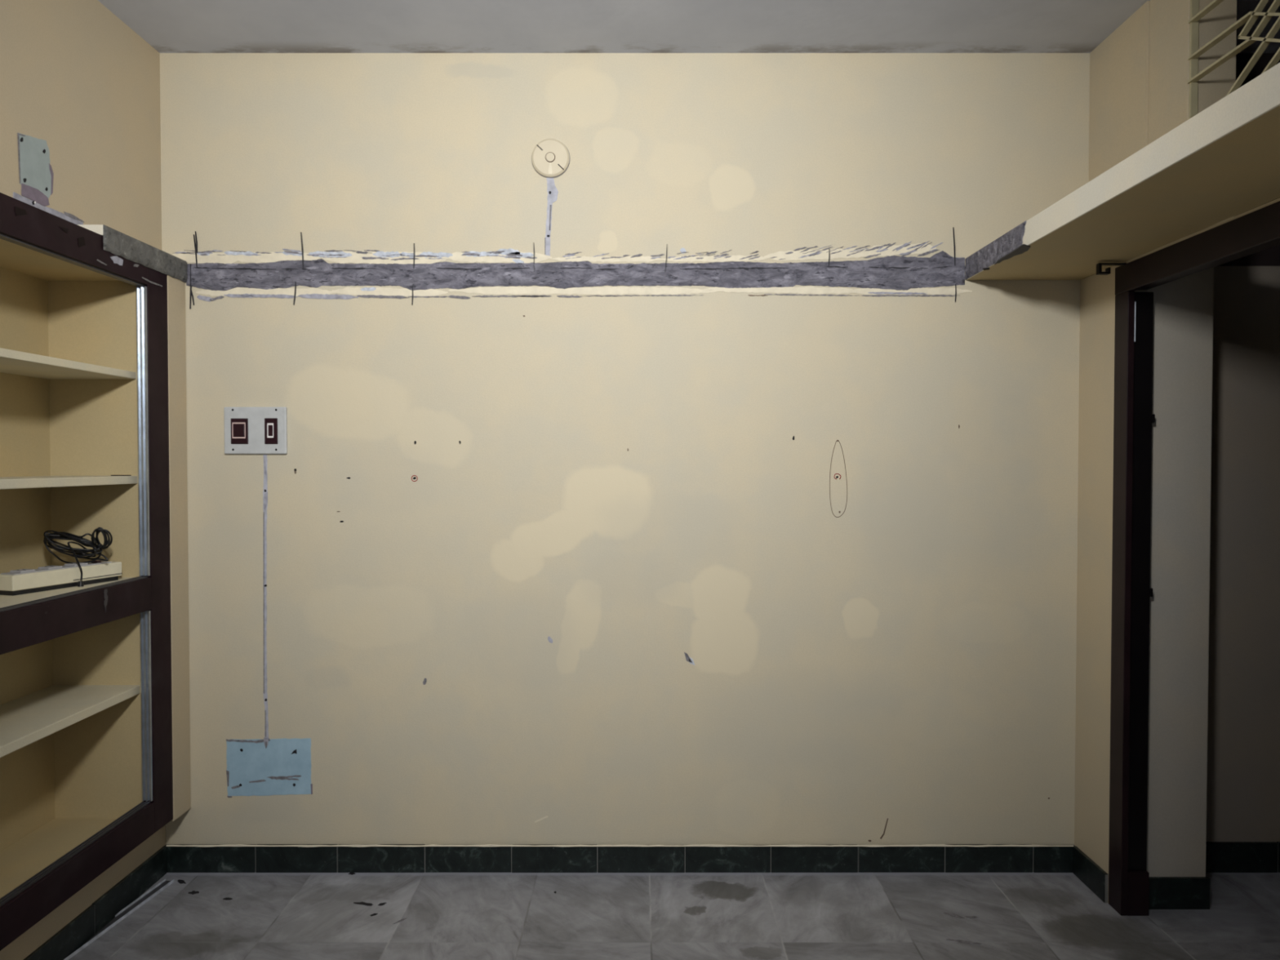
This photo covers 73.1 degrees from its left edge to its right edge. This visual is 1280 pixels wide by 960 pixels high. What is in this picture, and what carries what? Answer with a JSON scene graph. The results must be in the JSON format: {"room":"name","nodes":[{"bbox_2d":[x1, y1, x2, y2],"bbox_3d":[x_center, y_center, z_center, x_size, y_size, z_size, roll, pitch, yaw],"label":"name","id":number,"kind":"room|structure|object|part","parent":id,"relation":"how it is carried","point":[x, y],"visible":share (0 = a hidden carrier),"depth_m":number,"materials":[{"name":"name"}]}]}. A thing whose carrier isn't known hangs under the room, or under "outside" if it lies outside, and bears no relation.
{"room":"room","nodes":[
{"label":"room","id":0,"kind":"room"},
{"bbox_2d":[64,562,88,565],"bbox_3d":[-1.751,0.262,2.683,0.044,0.006,0.045,0,1,17],"label":"socket","id":1,"kind":"object","parent":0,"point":[67,563],"depth_m":2.67,"materials":[{"name":"grey plastic"}]},
{"bbox_2d":[0,0,165,959],"bbox_3d":[-1.944,0.003,0.470,0.512,2.906,5.200,0,1,0],"label":"wall","id":2,"kind":"structure","parent":0,"point":[75,77],"depth_m":2.63,"materials":[{"name":"beige paint"}]},
{"bbox_2d":[17,132,53,206],"bbox_3d":[-1.689,-0.870,2.417,0.002,0.190,0.143,0,1,0],"label":"cover plate","id":3,"kind":"object","parent":2,"relation":"attached to","point":[36,174],"visible":1,"depth_m":2.41,"materials":[{"name":"grey metal"}]},
{"bbox_2d":[23,845,166,959],"bbox_3d":[-1.694,1.407,0.492,0.013,0.098,5.186,0,1,0],"label":"baseboard","id":4,"kind":"structure","parent":2,"relation":"attached to","point":[80,930],"depth_m":2.72,"materials":[{"name":"black tile"}]},
{"bbox_2d":[0,192,191,951],"bbox_3d":[-1.778,0.238,2.045,0.344,1.917,2.060,0,1,0],"label":"shelving unit","id":5,"kind":"object","parent":2,"relation":"attached to","point":[95,708],"depth_m":2.84,"materials":[{"name":"beige paint"}]},
{"bbox_2d":[9,568,35,573],"bbox_3d":[-1.801,0.265,2.521,0.044,0.006,0.045,0,1,17],"label":"socket","id":6,"kind":"object","parent":5,"relation":"attached to","point":[20,571],"depth_m":2.51,"materials":[{"name":"grey plastic"}]},
{"bbox_2d":[38,565,62,568],"bbox_3d":[-1.776,0.263,2.602,0.044,0.006,0.045,0,1,17],"label":"socket","id":7,"kind":"object","parent":5,"relation":"attached to","point":[46,566],"depth_m":2.59,"materials":[{"name":"grey plastic"}]},
{"bbox_3d":[-1.768,0.267,2.629,0.052,0.004,0.318,0,1,17],"label":"socket panel","id":8,"kind":"part","parent":5,"relation":"part of","materials":[{"name":"grey plastic"}]},
{"bbox_3d":[-1.763,0.237,2.638,0.227,0.178,0.351,0,1,-10],"label":"power strip","id":9,"kind":"part","parent":5,"relation":"part of","materials":[{"name":"white plastic"}]},
{"bbox_2d":[0,577,133,608],"bbox_3d":[-1.803,0.359,2.045,0.290,0.041,1.631,0,1,0],"label":"shelf","id":10,"kind":"object","parent":5,"relation":"attached to","point":[5,600],"depth_m":2.47,"materials":[{"name":"paint"}]},
{"bbox_2d":[0,347,136,378],"bbox_3d":[-1.803,-0.327,2.031,0.290,0.023,1.631,0,1,0],"label":"shelf","id":11,"kind":"object","parent":5,"relation":"attached to","point":[14,364],"depth_m":2.59,"materials":[{"name":"paint"}]},
{"bbox_2d":[0,475,137,488],"bbox_3d":[-1.803,0.015,2.038,0.290,0.026,1.631,0,1,0],"label":"shelf","id":12,"kind":"object","parent":5,"relation":"attached to","point":[6,482],"depth_m":2.58,"materials":[{"name":"paint"}]},
{"bbox_2d":[0,684,140,757],"bbox_3d":[-1.803,0.710,2.052,0.290,0.028,1.631,0,1,0],"label":"shelf","id":13,"kind":"object","parent":5,"relation":"attached to","point":[28,716],"depth_m":2.61,"materials":[{"name":"paint"}]},
{"bbox_3d":[-1.624,-0.670,2.024,0.035,0.100,1.595,0,1,0],"label":"frame rail","id":14,"kind":"part","parent":5,"relation":"part of","materials":[{"name":"brown wood"}]},
{"bbox_3d":[-1.624,0.389,2.046,0.035,0.106,1.595,0,1,0],"label":"frame rail","id":15,"kind":"part","parent":5,"relation":"part of","materials":[{"name":"brown wood"}]},
{"bbox_3d":[-1.624,1.134,2.061,0.035,0.105,1.595,0,1,0],"label":"frame rail","id":16,"kind":"part","parent":5,"relation":"part of","materials":[{"name":"brown wood"}]},
{"bbox_3d":[-1.625,0.215,2.898,0.035,1.907,0.116,0,1,0],"label":"frame post","id":17,"kind":"part","parent":5,"relation":"part of","materials":[{"name":"brown wood"}]},
{"bbox_2d":[77,224,187,282],"bbox_3d":[-1.643,-0.730,2.819,0.095,0.077,0.474,0,1,0],"label":"stub","id":18,"kind":"object","parent":2,"relation":"attached to","point":[117,242],"visible":1,"depth_m":2.76,"materials":[{"name":"paint"}]},
{"bbox_2d":[91,560,101,563],"bbox_3d":[-1.731,0.260,2.749,0.024,0.007,0.017,0,1,17],"label":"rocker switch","id":19,"kind":"object","parent":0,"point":[96,561],"depth_m":2.74,"materials":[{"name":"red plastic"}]},
{"bbox_2d":[68,871,1279,959],"bbox_3d":[0.700,1.505,0.526,5.800,0.101,5.450,0,1,0],"label":"floor","id":20,"kind":"structure","parent":0,"point":[199,916],"depth_m":2.78,"materials":[{"name":"grey tile"}]},
{"bbox_2d":[63,879,173,959],"bbox_3d":[-1.683,1.407,2.709,0.034,0.009,0.630,0,1,7],"label":"metal strip","id":21,"kind":"object","parent":20,"relation":"on","point":[135,904],"visible":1,"depth_m":2.82,"materials":[{"name":"grey metal"}]},
{"bbox_2d":[97,0,1279,53],"bbox_3d":[0.700,-1.500,0.465,5.800,0.100,5.450,0,1,0],"label":"ceiling","id":22,"kind":"structure","parent":0,"point":[168,26],"depth_m":2.84,"materials":[{"name":"white paint"}]},
{"bbox_2d":[160,53,1279,844],"bbox_3d":[0.700,-0.051,3.144,5.800,2.906,0.152,0,1,0],"label":"wall","id":23,"kind":"structure","parent":0,"point":[717,567],"depth_m":3.07,"materials":[{"name":"beige paint"}]},
{"bbox_2d":[223,406,287,453],"bbox_3d":[-1.361,-0.175,3.057,0.221,0.167,0.021,0,1,0],"label":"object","id":24,"kind":"object","parent":23,"relation":"attached to","point":[247,429],"visible":1,"depth_m":3.05,"materials":[{"name":"white plastic"}]},
{"bbox_2d":[262,454,268,737],"bbox_3d":[-1.334,0.415,3.078,0.022,1.012,0.003,0,1,0],"label":"chase","id":25,"kind":"object","parent":23,"relation":"attached to","point":[265,459],"visible":1,"depth_m":3.08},
{"bbox_2d":[226,737,312,797],"bbox_3d":[-1.326,1.029,3.090,0.308,0.216,0.003,0,1,0],"label":"cover plate","id":26,"kind":"object","parent":23,"relation":"attached to","point":[267,766],"visible":1,"depth_m":3.09,"materials":[{"name":"grey metal"}]},
{"bbox_2d":[531,138,569,177],"bbox_3d":[-0.315,-1.133,3.039,0.136,0.136,0.018,0,1,0],"label":"junction box","id":27,"kind":"object","parent":23,"relation":"attached to","point":[550,158],"visible":1,"depth_m":3.03,"materials":[{"name":"beige paint"}]},
{"bbox_3d":[-0.315,-1.133,3.031,0.030,0.030,0.003,0,1,0],"label":"knob","id":28,"kind":"part","parent":27,"relation":"part of","materials":[{"name":"beige plastic"}]},
{"bbox_2d":[544,177,558,256],"bbox_3d":[-0.312,-0.929,3.050,0.049,0.281,0.003,0,1,0],"label":"chase","id":29,"kind":"object","parent":23,"relation":"attached to","point":[552,190],"visible":1,"depth_m":3.05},
{"bbox_2d":[172,226,972,309],"bbox_3d":[-0.243,-0.748,3.051,2.834,0.287,0.006,0,1,0],"label":"scar","id":30,"kind":"object","parent":23,"relation":"attached to","point":[419,273],"visible":1,"depth_m":3.05,"materials":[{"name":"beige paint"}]},
{"bbox_2d":[164,844,1075,872],"bbox_3d":[-0.071,1.352,3.090,3.257,0.103,0.017,0,1,0],"label":"baseboard","id":31,"kind":"structure","parent":23,"relation":"attached to","point":[180,858],"depth_m":3.09,"materials":[{"name":"black tile"}]},
{"bbox_2d":[1205,841,1279,872],"bbox_3d":[2.662,1.350,3.092,1.577,0.107,0.012,0,1,0],"label":"baseboard","id":32,"kind":"structure","parent":23,"relation":"attached to","point":[1220,856],"depth_m":3.09,"materials":[{"name":"black tile"}]},
{"bbox_2d":[1074,0,1279,903],"bbox_3d":[1.709,0.003,0.470,0.304,2.906,5.200,0,1,0],"label":"wall","id":33,"kind":"structure","parent":0,"point":[1140,73],"depth_m":2.90,"materials":[{"name":"beige paint"}]},
{"bbox_2d":[1072,846,1108,902],"bbox_3d":[1.551,1.357,2.979,0.012,0.098,0.211,0,1,0],"label":"baseboard","id":34,"kind":"structure","parent":33,"relation":"attached to","point":[1096,879],"depth_m":2.96,"materials":[{"name":"black tile"}]},
{"bbox_2d":[1096,262,1126,275],"bbox_3d":[1.514,-0.678,2.775,0.087,0.034,0.020,0,1,0],"label":"iron bracket","id":35,"kind":"object","parent":33,"relation":"attached to","point":[1099,266],"visible":1,"depth_m":2.77,"materials":[{"name":"black metal"}]},
{"bbox_2d":[964,62,1279,279],"bbox_3d":[1.343,-0.690,0.456,0.428,0.078,5.200,0,1,0],"label":"shelf","id":36,"kind":"object","parent":33,"relation":"attached to","point":[1222,163],"visible":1,"depth_m":2.13,"materials":[{"name":"beige paint"}]},
{"bbox_2d":[1108,200,1279,915],"bbox_3d":[1.605,0.366,2.384,0.102,2.102,0.931,0,1,0],"label":"door frame","id":37,"kind":"structure","parent":33,"relation":"in","point":[1256,231],"depth_m":2.78,"materials":[{"name":"red wood"}]},
{"bbox_3d":[1.566,0.403,2.811,0.022,2.012,0.077,0,1,0],"label":"frame post","id":38,"kind":"part","parent":37,"relation":"part of","materials":[{"name":"red wood"}]},
{"bbox_3d":[1.580,-0.505,2.762,0.005,0.130,0.013,0,1,0],"label":"strike plate","id":39,"kind":"part","parent":37,"relation":"part of","materials":[{"name":"metal"}]},
{"bbox_2d":[1186,0,1279,119],"bbox_3d":[1.599,-1.089,2.053,0.027,0.655,0.904,0,1,0],"label":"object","id":40,"kind":"structure","parent":33,"relation":"in","point":[1251,17],"depth_m":2.32,"materials":[{"name":"beige metal"}]},
{"bbox_2d":[1148,876,1210,909],"bbox_3d":[1.759,1.357,2.838,0.222,0.103,0.012,0,1,0],"label":"baseboard","id":41,"kind":"structure","parent":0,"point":[1164,892],"depth_m":2.83,"materials":[{"name":"black tile"}]},
{"bbox_2d":[1146,266,1213,876],"bbox_3d":[1.753,0.357,2.826,0.216,2.102,0.004,0,1,0],"label":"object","id":42,"kind":"structure","parent":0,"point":[1183,334],"depth_m":2.82,"materials":[{"name":"grey paint"}]}
]}

